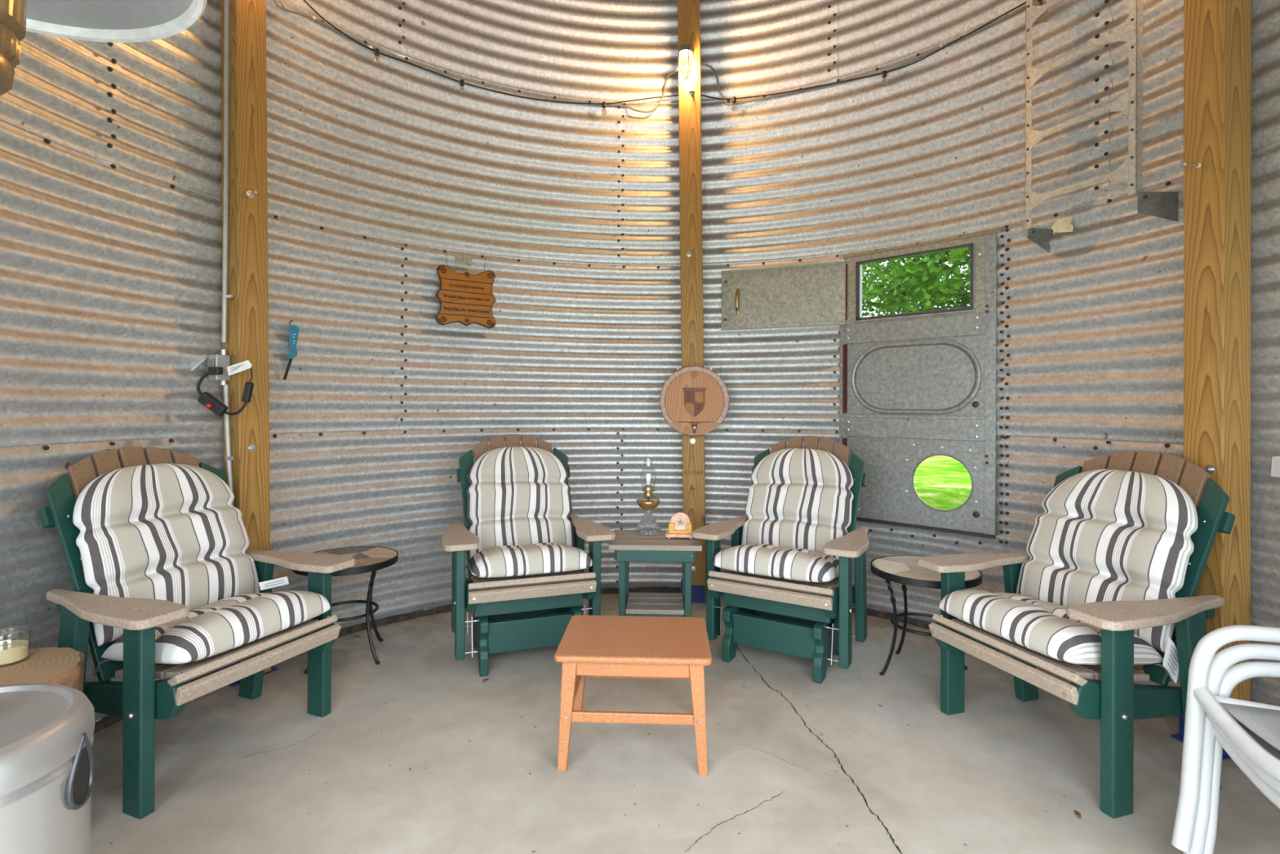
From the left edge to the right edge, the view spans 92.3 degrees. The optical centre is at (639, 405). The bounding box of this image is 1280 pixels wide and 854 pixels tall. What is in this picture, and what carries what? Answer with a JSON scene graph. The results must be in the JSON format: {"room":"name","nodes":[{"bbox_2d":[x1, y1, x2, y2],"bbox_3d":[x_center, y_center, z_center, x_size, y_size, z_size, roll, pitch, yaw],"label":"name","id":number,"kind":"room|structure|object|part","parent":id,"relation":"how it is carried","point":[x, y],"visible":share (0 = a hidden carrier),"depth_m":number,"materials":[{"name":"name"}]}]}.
{"room":"converted grain silo","nodes":[
{"label":"converted grain silo","id":0,"kind":"room"},
{"bbox_2d":[0,0,223,721],"bbox_3d":[-1.929,-1.546,1.618,0.456,5.588,2.674,0,0,-10],"label":"wall","id":1,"kind":"structure","parent":0,"point":[111,207],"depth_m":2.42,"materials":[{"name":"grey metal"}]},
{"bbox_2d":[90,593,1279,853],"bbox_3d":[0.077,1.345,1.975,4.840,0.121,4.840,0,0,0],"label":"floor","id":2,"kind":"structure","parent":0,"point":[414,753],"depth_m":2.18,"materials":[{"name":"concrete"}]},
{"bbox_2d":[0,646,84,692],"bbox_3d":[-1.843,1.020,1.746,0.420,0.516,0.417,0,0,0],"label":"stump","id":3,"kind":"object","parent":2,"relation":"on","point":[64,666],"visible":0.3,"depth_m":1.79,"materials":[{"name":"brown wood"}]},
{"bbox_2d":[0,624,30,665],"bbox_3d":[-1.884,0.713,1.829,0.106,0.096,0.106,0,0,0],"label":"candle jar","id":4,"kind":"object","parent":3,"relation":"on","point":[12,651],"visible":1,"depth_m":1.82,"materials":[{"name":"beige wax"}]},
{"bbox_3d":[-1.884,0.674,1.829,0.106,0.018,0.106,0,0,0],"label":"lid","id":5,"kind":"part","parent":4,"relation":"part of","materials":[{"name":"clear glass"}]},
{"bbox_2d":[0,0,207,853],"bbox_3d":[-1.236,0.130,1.075,0.780,2.300,0.780,0,0,0],"label":"patio heater","id":6,"kind":"object","parent":2,"relation":"on","point":[46,730],"visible":1,"depth_m":1.11,"materials":[{"name":"silver metal"}]},
{"bbox_3d":[-1.202,-0.705,1.060,0.208,0.290,0.208,0,0,0],"label":"burner","id":7,"kind":"part","parent":6,"relation":"part of","materials":[{"name":"brown metal"}]},
{"bbox_3d":[-1.209,0.950,1.060,0.410,0.660,0.410,0,0,0],"label":"tank","id":8,"kind":"part","parent":6,"relation":"part of","materials":[{"name":"silver metal"}]},
{"bbox_3d":[-1.207,0.587,1.060,0.402,0.077,0.402,0,0,0],"label":"lid","id":9,"kind":"part","parent":6,"relation":"part of","materials":[{"name":"white plastic"}]},
{"bbox_2d":[38,446,355,818],"bbox_3d":[-1.690,0.722,2.339,0.818,1.113,0.840,0,0,21],"label":"armchair","id":10,"kind":"object","parent":2,"relation":"on","point":[140,699],"visible":0.48,"depth_m":2.07,"materials":[{"name":"plastic"}]},
{"bbox_3d":[-1.919,0.972,2.068,0.168,0.612,0.044,0,0,21],"label":"leg","id":11,"kind":"part","parent":10,"relation":"part of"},
{"bbox_3d":[-1.743,0.651,2.002,0.635,0.030,0.175,0,0,21],"label":"armrest","id":12,"kind":"part","parent":10,"relation":"part of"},
{"bbox_3d":[-1.724,0.954,2.042,0.621,0.179,0.040,0,0,21],"label":"seat rail","id":13,"kind":"part","parent":10,"relation":"part of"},
{"bbox_3d":[-1.575,0.973,1.934,0.090,0.612,0.044,0,0,21],"label":"leg","id":14,"kind":"part","parent":10,"relation":"part of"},
{"bbox_2d":[72,462,331,671],"bbox_3d":[-1.659,0.564,2.327,0.703,0.664,0.612,0,0,21],"label":"cushion","id":15,"kind":"object","parent":10,"relation":"on","point":[172,532],"visible":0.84,"depth_m":2.29,"materials":[{"name":"fabric"}]},
{"bbox_3d":[-1.676,0.973,2.692,0.168,0.612,0.044,0,0,21],"label":"leg","id":16,"kind":"part","parent":10,"relation":"part of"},
{"bbox_3d":[-1.501,0.652,2.622,0.635,0.030,0.175,0,0,21],"label":"armrest","id":17,"kind":"part","parent":10,"relation":"part of","materials":[{"name":"beige plastic"}]},
{"bbox_3d":[-1.515,0.955,2.579,0.621,0.179,0.040,0,0,21],"label":"seat rail","id":18,"kind":"part","parent":10,"relation":"part of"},
{"bbox_3d":[-1.331,0.974,2.558,0.090,0.612,0.044,0,0,21],"label":"leg","id":19,"kind":"part","parent":10,"relation":"part of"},
{"bbox_2d":[219,0,278,686],"bbox_3d":[-1.863,-1.506,2.929,0.237,5.568,0.210,0,0,29],"label":"support post","id":20,"kind":"object","parent":2,"relation":"on","point":[247,316],"visible":0.74,"depth_m":2.88,"materials":[{"name":"brown wood"}]},
{"bbox_2d":[221,0,233,506],"bbox_3d":[-1.902,-0.476,2.848,0.099,2.999,0.020,0,0,29],"label":"conduit","id":21,"kind":"object","parent":20,"relation":"attached to","point":[225,296],"visible":0.83,"depth_m":2.85,"materials":[{"name":"metal"}]},
{"bbox_2d":[190,349,230,385],"bbox_3d":[-1.981,-0.179,2.830,0.162,0.165,0.088,0,0,-33],"label":"outlet box","id":22,"kind":"object","parent":21,"relation":"attached to","point":[222,360],"visible":0.84,"depth_m":2.83,"materials":[{"name":"metal"}]},
{"bbox_2d":[207,359,213,375],"bbox_3d":[-1.970,-0.177,2.823,0.052,0.075,0.006,0,0,29],"label":"receptacle","id":23,"kind":"object","parent":22,"relation":"attached to","point":[210,362],"depth_m":2.82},
{"bbox_2d":[196,360,253,416],"bbox_3d":[-1.855,-0.079,2.748,0.251,0.250,0.078,0,0,0],"label":"extension cord","id":24,"kind":"object","parent":22,"relation":"attached to","point":[210,402],"visible":1,"depth_m":2.74,"materials":[{"name":"black plastic"}]},
{"bbox_2d":[241,381,253,402],"bbox_3d":[-1.752,-0.061,2.750,0.046,0.093,0.026,0,0,0],"label":"socket","id":25,"kind":"object","parent":24,"relation":"attached to","point":[248,388],"depth_m":2.74,"materials":[{"name":"black plastic"}]},
{"bbox_3d":[-1.875,1.223,2.930,0.170,0.110,0.210,0,0,29],"label":"blue post","id":26,"kind":"part","parent":20,"relation":"part of","materials":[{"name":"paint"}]},
{"bbox_2d":[291,546,398,673],"bbox_3d":[-1.496,1.025,3.138,0.490,0.508,0.490,0,0,-20],"label":"side table","id":27,"kind":"object","parent":2,"relation":"on","point":[368,558],"visible":0.57,"depth_m":3.10,"materials":[{"name":"black metal"}]},
{"bbox_3d":[-1.326,1.040,3.059,0.091,0.478,0.025,0,0,23],"label":"leg","id":28,"kind":"part","parent":27,"relation":"part of","materials":[{"name":"black metal"}]},
{"bbox_3d":[-1.417,1.040,3.308,0.024,0.478,0.090,0,0,24],"label":"leg","id":29,"kind":"part","parent":27,"relation":"part of","materials":[{"name":"black metal"}]},
{"bbox_2d":[441,434,615,676],"bbox_3d":[-0.631,0.726,3.312,0.840,1.113,0.818,0,0,-19],"label":"adirondack glider","id":30,"kind":"object","parent":2,"relation":"on","point":[528,611],"visible":0.57,"depth_m":3.03,"materials":[{"name":"plastic"}]},
{"bbox_3d":[-0.981,0.938,3.293,0.044,0.537,0.134,0,0,-19],"label":"leg","id":31,"kind":"part","parent":30,"relation":"part of","materials":[{"name":"green plastic"}]},
{"bbox_3d":[-0.864,0.938,2.960,0.044,0.537,0.090,0,0,-19],"label":"leg","id":32,"kind":"part","parent":30,"relation":"part of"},
{"bbox_3d":[-0.921,0.654,3.133,0.175,0.030,0.635,0,0,-19],"label":"armrest","id":33,"kind":"part","parent":30,"relation":"part of","materials":[{"name":"beige plastic"}]},
{"bbox_3d":[-0.879,0.937,3.144,0.040,0.179,0.621,0,0,-19],"label":"seat rail","id":34,"kind":"part","parent":30,"relation":"part of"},
{"bbox_2d":[465,446,592,577],"bbox_3d":[-0.620,0.558,3.281,0.612,0.644,0.703,0,0,-19],"label":"cushion","id":35,"kind":"object","parent":30,"relation":"on","point":[519,507],"visible":0.98,"depth_m":3.38,"materials":[{"name":"fabric"}]},
{"bbox_3d":[-0.348,0.940,3.514,0.044,0.537,0.134,0,0,-19],"label":"leg","id":36,"kind":"part","parent":30,"relation":"part of","materials":[{"name":"green plastic"}]},
{"bbox_3d":[-0.335,0.939,3.335,0.040,0.179,0.621,0,0,-19],"label":"seat rail","id":37,"kind":"part","parent":30,"relation":"part of","materials":[{"name":"plastic"}]},
{"bbox_3d":[-0.293,0.657,3.353,0.175,0.030,0.635,0,0,-19],"label":"armrest","id":38,"kind":"part","parent":30,"relation":"part of","materials":[{"name":"beige plastic"}]},
{"bbox_3d":[-0.232,0.941,3.182,0.044,0.537,0.090,0,0,-19],"label":"leg","id":39,"kind":"part","parent":30,"relation":"part of","materials":[{"name":"green plastic"}]},
{"bbox_2d":[554,614,711,775],"bbox_3d":[-0.016,1.080,2.352,0.555,0.410,0.430,0,0,2],"label":"footstool","id":40,"kind":"object","parent":2,"relation":"on","point":[615,646],"visible":1,"depth_m":2.17,"materials":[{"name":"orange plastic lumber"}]},
{"bbox_3d":[-0.254,1.091,2.185,0.067,0.385,0.054,0,0,2],"label":"leg","id":41,"kind":"part","parent":40,"relation":"part of","materials":[{"name":"orange wood"}]},
{"bbox_3d":[-0.238,1.092,2.539,0.067,0.385,0.054,0,0,2],"label":"leg","id":42,"kind":"part","parent":40,"relation":"part of","materials":[{"name":"orange wood"}]},
{"bbox_3d":[0.206,1.093,2.165,0.067,0.385,0.054,0,0,3],"label":"leg","id":43,"kind":"part","parent":40,"relation":"part of","materials":[{"name":"orange wood"}]},
{"bbox_2d":[608,528,702,617],"bbox_3d":[0.085,0.995,3.305,0.475,0.580,0.392,0,0,2],"label":"side table","id":44,"kind":"object","parent":2,"relation":"on","point":[628,545],"visible":0.77,"depth_m":3.14,"materials":[{"name":"plastic"}]},
{"bbox_3d":[-0.088,1.009,3.161,0.034,0.551,0.034,0,0,2],"label":"leg","id":45,"kind":"part","parent":44,"relation":"part of","materials":[{"name":"green plastic"}]},
{"bbox_3d":[-0.077,1.009,3.461,0.034,0.551,0.034,0,0,2],"label":"leg","id":46,"kind":"part","parent":44,"relation":"part of","materials":[{"name":"green plastic"}]},
{"bbox_2d":[635,457,661,534],"bbox_3d":[0.050,0.495,3.432,0.149,0.421,0.149,0,0,0],"label":"oil lamp","id":47,"kind":"object","parent":44,"relation":"on","point":[647,525],"visible":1,"depth_m":3.40,"materials":[{"name":"clear glass"}]},
{"bbox_3d":[0.054,0.471,3.432,0.086,0.063,0.078,0,0,0],"label":"burner","id":48,"kind":"part","parent":47,"relation":"part of","materials":[{"name":"gold metal"}]},
{"bbox_3d":[0.085,1.080,3.295,0.358,0.030,0.300,0,0,2],"label":"shelf rail","id":49,"kind":"part","parent":44,"relation":"part of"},
{"bbox_2d":[665,522,693,538],"bbox_3d":[0.219,0.667,3.303,0.155,0.078,0.100,0,0,4],"label":"holder","id":50,"kind":"object","parent":44,"relation":"on","point":[671,532],"visible":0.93,"depth_m":3.27,"materials":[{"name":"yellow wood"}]},
{"bbox_2d":[670,511,690,529],"bbox_3d":[0.220,0.628,3.311,0.108,0.107,0.030,0,0,4],"label":"coaster","id":51,"kind":"object","parent":50,"relation":"in","point":[680,520],"visible":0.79,"depth_m":3.31,"materials":[{"name":"pink stone"}]},
{"bbox_3d":[0.219,0.656,3.306,0.120,0.048,0.067,0,0,4],"label":"rail","id":52,"kind":"part","parent":50,"relation":"part of","materials":[{"name":"wood"}]},
{"bbox_3d":[0.258,1.010,3.449,0.034,0.551,0.034,0,0,2],"label":"leg","id":53,"kind":"part","parent":44,"relation":"part of","materials":[{"name":"green plastic"}]},
{"bbox_3d":[0.248,1.010,3.149,0.034,0.551,0.034,0,0,2],"label":"leg","id":54,"kind":"part","parent":44,"relation":"part of","materials":[{"name":"green plastic"}]},
{"bbox_2d":[677,0,706,602],"bbox_3d":[0.352,-1.498,4.102,0.246,5.568,0.191,0,0,5],"label":"support post","id":55,"kind":"object","parent":2,"relation":"on","point":[688,11],"visible":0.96,"depth_m":4.04,"materials":[{"name":"brown wood"}]},
{"bbox_2d":[678,44,693,82],"bbox_3d":[0.299,-2.224,3.976,0.098,0.249,0.109,0,0,5],"label":"wall lamp","id":56,"kind":"object","parent":55,"relation":"attached to","point":[685,52],"visible":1,"depth_m":3.94,"materials":[{"name":"glass"}]},
{"bbox_2d":[679,50,692,79],"bbox_3d":[0.299,-2.192,3.970,0.080,0.164,0.080,0,0,5],"label":"glass jar","id":57,"kind":"object","parent":56,"relation":"on","point":[685,56],"depth_m":3.94,"materials":[{"name":"glass"}]},
{"bbox_3d":[0.357,1.231,4.108,0.216,0.110,0.176,0,0,5],"label":"blue post","id":58,"kind":"part","parent":55,"relation":"part of","materials":[{"name":"paint"}]},
{"bbox_2d":[659,365,729,435],"bbox_3d":[0.355,-0.032,3.980,0.450,0.451,0.176,0,0,3],"label":"plaque","id":59,"kind":"object","parent":55,"relation":"attached to","point":[694,401],"visible":1,"depth_m":3.94,"materials":[{"name":"brown wood"}]},
{"bbox_3d":[0.352,-0.107,3.934,0.155,0.018,0.003,0,0,3],"label":"shield crown","id":60,"kind":"part","parent":59,"relation":"part of","materials":[{"name":"brown wood"}]},
{"bbox_2d":[690,435,869,683],"bbox_3d":[0.807,0.732,3.265,0.840,1.113,0.818,0,0,31],"label":"adirondack glider","id":61,"kind":"object","parent":2,"relation":"on","point":[811,620],"visible":0.66,"depth_m":3.04,"materials":[{"name":"plastic"}]},
{"bbox_3d":[0.387,0.943,3.217,0.044,0.537,0.090,0,0,31],"label":"leg","id":62,"kind":"part","parent":61,"relation":"part of","materials":[{"name":"green plastic"}]},
{"bbox_3d":[0.519,0.942,3.346,0.040,0.179,0.621,0,0,31],"label":"seat rail","id":63,"kind":"part","parent":61,"relation":"part of","materials":[{"name":"beige plastic"}]},
{"bbox_3d":[0.484,0.660,3.372,0.175,0.030,0.635,0,0,31],"label":"armrest","id":64,"kind":"part","parent":61,"relation":"part of","materials":[{"name":"beige plastic"}]},
{"bbox_3d":[0.567,0.944,3.520,0.044,0.537,0.134,0,0,31],"label":"leg","id":65,"kind":"part","parent":61,"relation":"part of","materials":[{"name":"green plastic"}]},
{"bbox_2d":[712,448,853,582],"bbox_3d":[0.790,0.564,3.237,0.612,0.642,0.703,0,0,31],"label":"cushion","id":66,"kind":"object","parent":61,"relation":"on","point":[799,500],"visible":0.94,"depth_m":3.31,"materials":[{"name":"fabric"}]},
{"bbox_3d":[1.014,0.944,3.052,0.040,0.179,0.621,0,0,31],"label":"seat rail","id":67,"kind":"part","parent":61,"relation":"part of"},
{"bbox_3d":[0.963,0.945,2.875,0.044,0.537,0.090,0,0,31],"label":"leg","id":68,"kind":"part","parent":61,"relation":"part of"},
{"bbox_3d":[1.056,0.662,3.033,0.175,0.030,0.635,0,0,31],"label":"armrest","id":69,"kind":"part","parent":61,"relation":"part of","materials":[{"name":"beige plastic"}]},
{"bbox_3d":[1.143,0.946,3.178,0.044,0.537,0.134,0,0,31],"label":"leg","id":70,"kind":"part","parent":61,"relation":"part of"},
{"bbox_2d":[870,555,982,675],"bbox_3d":[1.380,1.036,2.978,0.490,0.508,0.490,0,0,35],"label":"side table","id":71,"kind":"object","parent":2,"relation":"on","point":[904,570],"visible":0.57,"depth_m":2.94,"materials":[{"name":"black metal"}]},
{"bbox_3d":[1.195,1.050,2.946,0.091,0.478,0.025,0,0,-11],"label":"leg","id":72,"kind":"part","parent":71,"relation":"part of","materials":[{"name":"black metal"}]},
{"bbox_3d":[1.349,1.051,3.163,0.025,0.478,0.090,0,0,-8],"label":"leg","id":73,"kind":"part","parent":71,"relation":"part of","materials":[{"name":"black metal"}]},
{"bbox_2d":[916,450,1235,817],"bbox_3d":[1.664,0.735,2.347,0.818,1.113,0.840,0,0,-17],"label":"armchair","id":74,"kind":"object","parent":2,"relation":"on","point":[1114,700],"visible":0.51,"depth_m":2.07,"materials":[{"name":"plastic"}]},
{"bbox_3d":[1.321,0.984,2.592,0.090,0.612,0.044,0,0,-17],"label":"leg","id":75,"kind":"part","parent":74,"relation":"part of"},
{"bbox_3d":[1.505,0.966,2.600,0.621,0.179,0.040,0,0,-17],"label":"seat rail","id":76,"kind":"part","parent":74,"relation":"part of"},
{"bbox_3d":[1.497,0.664,2.643,0.635,0.030,0.175,0,0,-17],"label":"armrest","id":77,"kind":"part","parent":74,"relation":"part of","materials":[{"name":"beige plastic"}]},
{"bbox_3d":[1.675,0.985,2.701,0.168,0.612,0.044,0,0,-17],"label":"leg","id":78,"kind":"part","parent":74,"relation":"part of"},
{"bbox_2d":[937,469,1198,683],"bbox_3d":[1.632,0.596,2.334,0.699,0.684,0.618,0,0,-17],"label":"cushion","id":79,"kind":"object","parent":74,"relation":"on","point":[1100,535],"visible":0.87,"depth_m":2.29,"materials":[{"name":"fabric"}]},
{"bbox_3d":[1.517,0.985,1.952,0.090,0.612,0.044,0,0,-17],"label":"leg","id":80,"kind":"part","parent":74,"relation":"part of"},
{"bbox_3d":[1.674,0.967,2.049,0.621,0.179,0.040,0,0,-17],"label":"seat rail","id":81,"kind":"part","parent":74,"relation":"part of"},
{"bbox_3d":[1.692,0.664,2.007,0.635,0.030,0.175,0,0,-17],"label":"armrest","id":82,"kind":"part","parent":74,"relation":"part of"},
{"bbox_3d":[1.871,0.986,2.060,0.168,0.612,0.044,0,0,-17],"label":"leg","id":83,"kind":"part","parent":74,"relation":"part of","materials":[{"name":"plastic"}]},
{"bbox_2d":[1074,809,1080,818],"bbox_3d":[1.381,1.285,1.937,0.013,0.007,0.046,0,0,21],"label":"dry leaf","id":84,"kind":"object","parent":2,"relation":"on","point":[1077,813],"visible":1,"depth_m":1.93,"materials":[{"name":"brown plant"}]},
{"bbox_2d":[1170,0,1250,759],"bbox_3d":[2.189,-1.491,2.342,0.248,5.568,0.168,0,0,-13],"label":"support post","id":85,"kind":"object","parent":2,"relation":"on","point":[1217,33],"visible":0.7,"depth_m":2.29,"materials":[{"name":"brown pine wood"}]},
{"bbox_3d":[2.198,1.238,2.346,0.208,0.110,0.168,0,0,-13],"label":"blue post","id":86,"kind":"part","parent":85,"relation":"part of","materials":[{"name":"paint"}]},
{"bbox_2d":[1203,661,1279,853],"bbox_3d":[1.791,0.819,1.369,0.656,0.940,0.558,0,0,6],"label":"patio chair","id":87,"kind":"object","parent":2,"relation":"on","point":[1237,673],"visible":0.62,"depth_m":1.64,"materials":[{"name":"white plastic"}]},
{"bbox_2d":[1182,643,1279,853],"bbox_3d":[1.770,0.770,1.365,0.656,0.940,0.558,0,0,6],"label":"patio chair","id":88,"kind":"object","parent":87,"relation":"on","point":[1225,658],"visible":0.62,"depth_m":1.64,"materials":[{"name":"white plastic"}]},
{"bbox_2d":[1171,624,1279,852],"bbox_3d":[1.736,0.719,1.360,0.656,0.940,0.558,0,0,6],"label":"patio chair","id":89,"kind":"object","parent":88,"relation":"on","point":[1262,719],"visible":1,"depth_m":1.62,"materials":[{"name":"white plastic"}]},
{"bbox_3d":[1.455,0.790,1.390,0.066,0.103,0.535,0,0,6],"label":"rail","id":90,"kind":"part","parent":89,"relation":"part of","materials":[{"name":"white plastic"}]},
{"bbox_3d":[1.732,0.796,1.592,0.482,0.074,0.024,0,0,6],"label":"seat rail","id":91,"kind":"part","parent":89,"relation":"part of","materials":[{"name":"white plastic"}]},
{"bbox_3d":[1.489,0.841,1.395,0.066,0.103,0.535,0,0,6],"label":"rail","id":92,"kind":"part","parent":88,"relation":"part of","materials":[{"name":"white plastic"}]},
{"bbox_3d":[1.509,0.890,1.398,0.066,0.103,0.535,0,0,6],"label":"rail","id":93,"kind":"part","parent":87,"relation":"part of","materials":[{"name":"white plastic"}]},
{"bbox_2d":[266,0,1183,686],"bbox_3d":[0.284,-1.538,3.457,4.316,5.588,1.564,0,0,8],"label":"wall","id":94,"kind":"structure","parent":0,"point":[377,174],"depth_m":3.73,"materials":[{"name":"grey metal"}]},
{"bbox_2d":[283,320,298,379],"bbox_3d":[-1.804,-0.289,3.182,0.036,0.313,0.084,0,0,33],"label":"lighter","id":95,"kind":"object","parent":94,"relation":"attached to","point":[294,330],"visible":1,"depth_m":3.17,"materials":[{"name":"teal plastic"}]},
{"bbox_3d":[-1.796,-0.331,3.185,0.022,0.176,0.071,0,0,33],"label":"handle","id":96,"kind":"part","parent":95,"relation":"part of","materials":[{"name":"teal plastic"}]},
{"bbox_2d":[454,253,472,266],"bbox_3d":[-1.111,-0.920,3.882,0.111,0.065,0.002,0,0,-32],"label":"label","id":97,"kind":"object","parent":94,"relation":"attached to","point":[462,260],"visible":1,"depth_m":3.88,"materials":[{"name":"beige paper"}]},
{"bbox_2d":[435,253,495,328],"bbox_3d":[-1.084,-0.720,3.857,0.375,0.448,0.027,0,0,-32],"label":"wooden sign","id":98,"kind":"object","parent":94,"relation":"attached to","point":[466,299],"visible":1,"depth_m":3.84,"materials":[{"name":"brown wood"}]},
{"bbox_2d":[302,0,678,108],"label":"string lights","id":99,"kind":"object","parent":94,"relation":"attached to","point":[377,53],"depth_m":3.84,"materials":[{"name":"black plastic"}]},
{"bbox_2d":[374,48,379,56],"bbox_3d":[-1.506,-2.028,3.525,0.026,0.037,0.025,0,0,0],"label":"socket","id":100,"kind":"object","parent":99,"relation":"attached to","point":[376,51],"depth_m":3.52,"materials":[{"name":"black rubber"}]},
{"bbox_2d":[460,79,464,86],"bbox_3d":[-1.109,-2.022,3.849,0.026,0.037,0.025,0,0,0],"label":"socket","id":101,"kind":"object","parent":99,"relation":"attached to","point":[462,82],"depth_m":3.84,"materials":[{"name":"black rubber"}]},
{"bbox_2d":[602,102,605,108],"bbox_3d":[-0.239,-2.044,4.175,0.026,0.037,0.025,0,0,0],"label":"socket","id":102,"kind":"object","parent":99,"relation":"attached to","point":[603,103],"depth_m":4.17,"materials":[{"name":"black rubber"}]},
{"bbox_2d":[93,586,1178,733],"bbox_3d":[0.074,1.266,2.390,4.650,0.037,3.817,0,0,0],"label":"baseboard","id":103,"kind":"structure","parent":94,"relation":"attached to","point":[108,720],"depth_m":3.67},
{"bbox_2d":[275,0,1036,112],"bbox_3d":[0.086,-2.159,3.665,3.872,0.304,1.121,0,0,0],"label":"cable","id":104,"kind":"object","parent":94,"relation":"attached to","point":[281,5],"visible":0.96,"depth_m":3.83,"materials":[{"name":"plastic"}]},
{"bbox_2d":[720,261,847,330],"bbox_3d":[0.926,-0.712,4.001,0.810,0.400,0.052,0,0,22],"label":"panel","id":105,"kind":"object","parent":94,"relation":"attached to","point":[811,295],"visible":1,"depth_m":4.00,"materials":[{"name":"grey metal"}]},
{"bbox_3d":[0.655,-0.700,4.110,0.021,0.170,0.049,0,0,22],"label":"handle","id":106,"kind":"part","parent":105,"relation":"part of","materials":[{"name":"gold metal"}]},
{"bbox_2d":[701,1,1025,106],"label":"string lights","id":107,"kind":"object","parent":94,"relation":"attached to","point":[884,73],"depth_m":3.73,"materials":[{"name":"black plastic"}]},
{"bbox_2d":[732,96,736,102],"bbox_3d":[0.637,-2.057,4.132,0.026,0.037,0.025,0,0,0],"label":"socket","id":108,"kind":"object","parent":107,"relation":"attached to","point":[734,100],"depth_m":4.12,"materials":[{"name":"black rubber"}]},
{"bbox_2d":[881,70,886,78],"bbox_3d":[1.479,-2.003,3.713,0.026,0.037,0.025,0,0,0],"label":"socket","id":109,"kind":"object","parent":107,"relation":"attached to","point":[884,73],"depth_m":3.70,"materials":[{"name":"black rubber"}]},
{"bbox_2d":[1036,0,1042,5],"bbox_3d":[2.014,-2.026,3.094,0.026,0.037,0.025,0,0,0],"label":"socket","id":110,"kind":"object","parent":107,"relation":"attached to","point":[1040,1],"depth_m":3.08,"materials":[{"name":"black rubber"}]},
{"bbox_2d":[854,242,975,323],"bbox_3d":[1.596,-0.704,3.599,0.678,0.378,0.042,0,0,43],"label":"window","id":111,"kind":"structure","parent":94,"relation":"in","point":[859,318],"depth_m":3.58,"materials":[{"name":"black metal"}]},
{"bbox_2d":[839,233,997,539],"bbox_3d":[1.605,-0.102,3.610,0.880,1.646,0.090,0,0,43],"label":"door","id":112,"kind":"structure","parent":94,"relation":"in","point":[913,390],"depth_m":3.54,"materials":[{"name":"metal"}]},
{"bbox_3d":[1.589,-0.170,3.602,0.797,0.478,0.015,0,0,43],"label":"panel","id":113,"kind":"part","parent":112,"relation":"part of","materials":[{"name":"grey metal"}]},
{"bbox_3d":[1.588,-0.667,3.607,0.795,0.516,0.020,0,0,43],"label":"surround panel","id":114,"kind":"part","parent":112,"relation":"part of","materials":[{"name":"grey metal"}]},
{"bbox_3d":[1.587,0.441,3.599,0.794,0.500,0.012,0,0,43],"label":"panel","id":115,"kind":"part","parent":112,"relation":"part of","materials":[{"name":"grey metal"}]},
{"bbox_3d":[1.590,-0.164,3.587,0.673,0.368,0.004,0,0,43],"label":"oval panel","id":116,"kind":"part","parent":112,"relation":"part of","materials":[{"name":"grey metal"}]},
{"bbox_2d":[842,226,1003,259],"bbox_3d":[1.625,-0.937,3.591,0.896,0.028,0.072,0,0,44],"label":"trim","id":117,"kind":"structure","parent":94,"relation":"attached to","point":[998,230],"depth_m":3.55,"materials":[{"name":"grey metal"}]},
{"bbox_2d":[1051,216,1073,232],"bbox_3d":[2.079,-0.882,3.023,0.002,0.076,0.101,0,0,-28],"label":"paper label","id":118,"kind":"object","parent":94,"relation":"attached to","point":[1061,225],"visible":1,"depth_m":3.02,"materials":[{"name":"beige paper"}]},
{"bbox_2d":[1025,0,1177,252],"bbox_3d":[2.091,-2.497,2.819,0.155,3.457,0.581,0,0,-22],"label":"ladder","id":119,"kind":"object","parent":94,"relation":"attached to","point":[1164,205],"visible":1,"depth_m":2.69,"materials":[{"name":"grey metal"}]},
{"bbox_3d":[1.953,-2.552,3.057,0.044,3.348,0.030,0,0,-24],"label":"rail","id":120,"kind":"part","parent":119,"relation":"part of","materials":[{"name":"grey metal"}]},
{"bbox_3d":[2.139,-2.566,2.644,0.044,3.318,0.030,0,0,-24],"label":"rail","id":121,"kind":"part","parent":119,"relation":"part of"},
{"bbox_2d":[1250,0,1279,706],"bbox_3d":[2.119,-1.531,1.335,0.295,5.588,2.173,0,0,18],"label":"wall","id":122,"kind":"structure","parent":0,"point":[1264,14],"depth_m":2.29,"materials":[{"name":"grey metal"}]},
{"bbox_2d":[1271,456,1279,477],"bbox_3d":[2.309,0.217,2.221,0.012,0.079,0.040,0,0,-6],"label":"outlet cover","id":123,"kind":"object","parent":122,"relation":"attached to","point":[1275,468],"visible":1,"depth_m":2.23,"materials":[{"name":"white plastic"}]},
{"label":"outside","id":124,"kind":"structure","parent":0,"visible":0},
{"bbox_2d":[913,455,971,510],"bbox_3d":[-0.005,1.445,10.000,120.000,0.001,140.000,0,0,0],"label":"lawn","id":125,"kind":"structure","parent":124,"point":[944,482],"depth_m":11.72,"materials":[{"name":"green plant"}]},
{"bbox_2d":[862,247,970,317],"bbox_3d":[4.809,-1.964,9.178,6.300,6.868,6.586,0,0,-16],"label":"maple tree","id":126,"kind":"object","parent":125,"relation":"on","point":[922,279],"visible":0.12,"depth_m":8.02,"materials":[{"name":"green plant"}]},
{"bbox_2d":[944,254,970,305],"bbox_3d":[9.802,-2.566,15.664,7.539,8.108,7.175,0,0,-31],"label":"maple tree","id":127,"kind":"object","parent":125,"relation":"on","point":[961,268],"visible":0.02,"depth_m":16.26,"materials":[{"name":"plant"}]}
]}

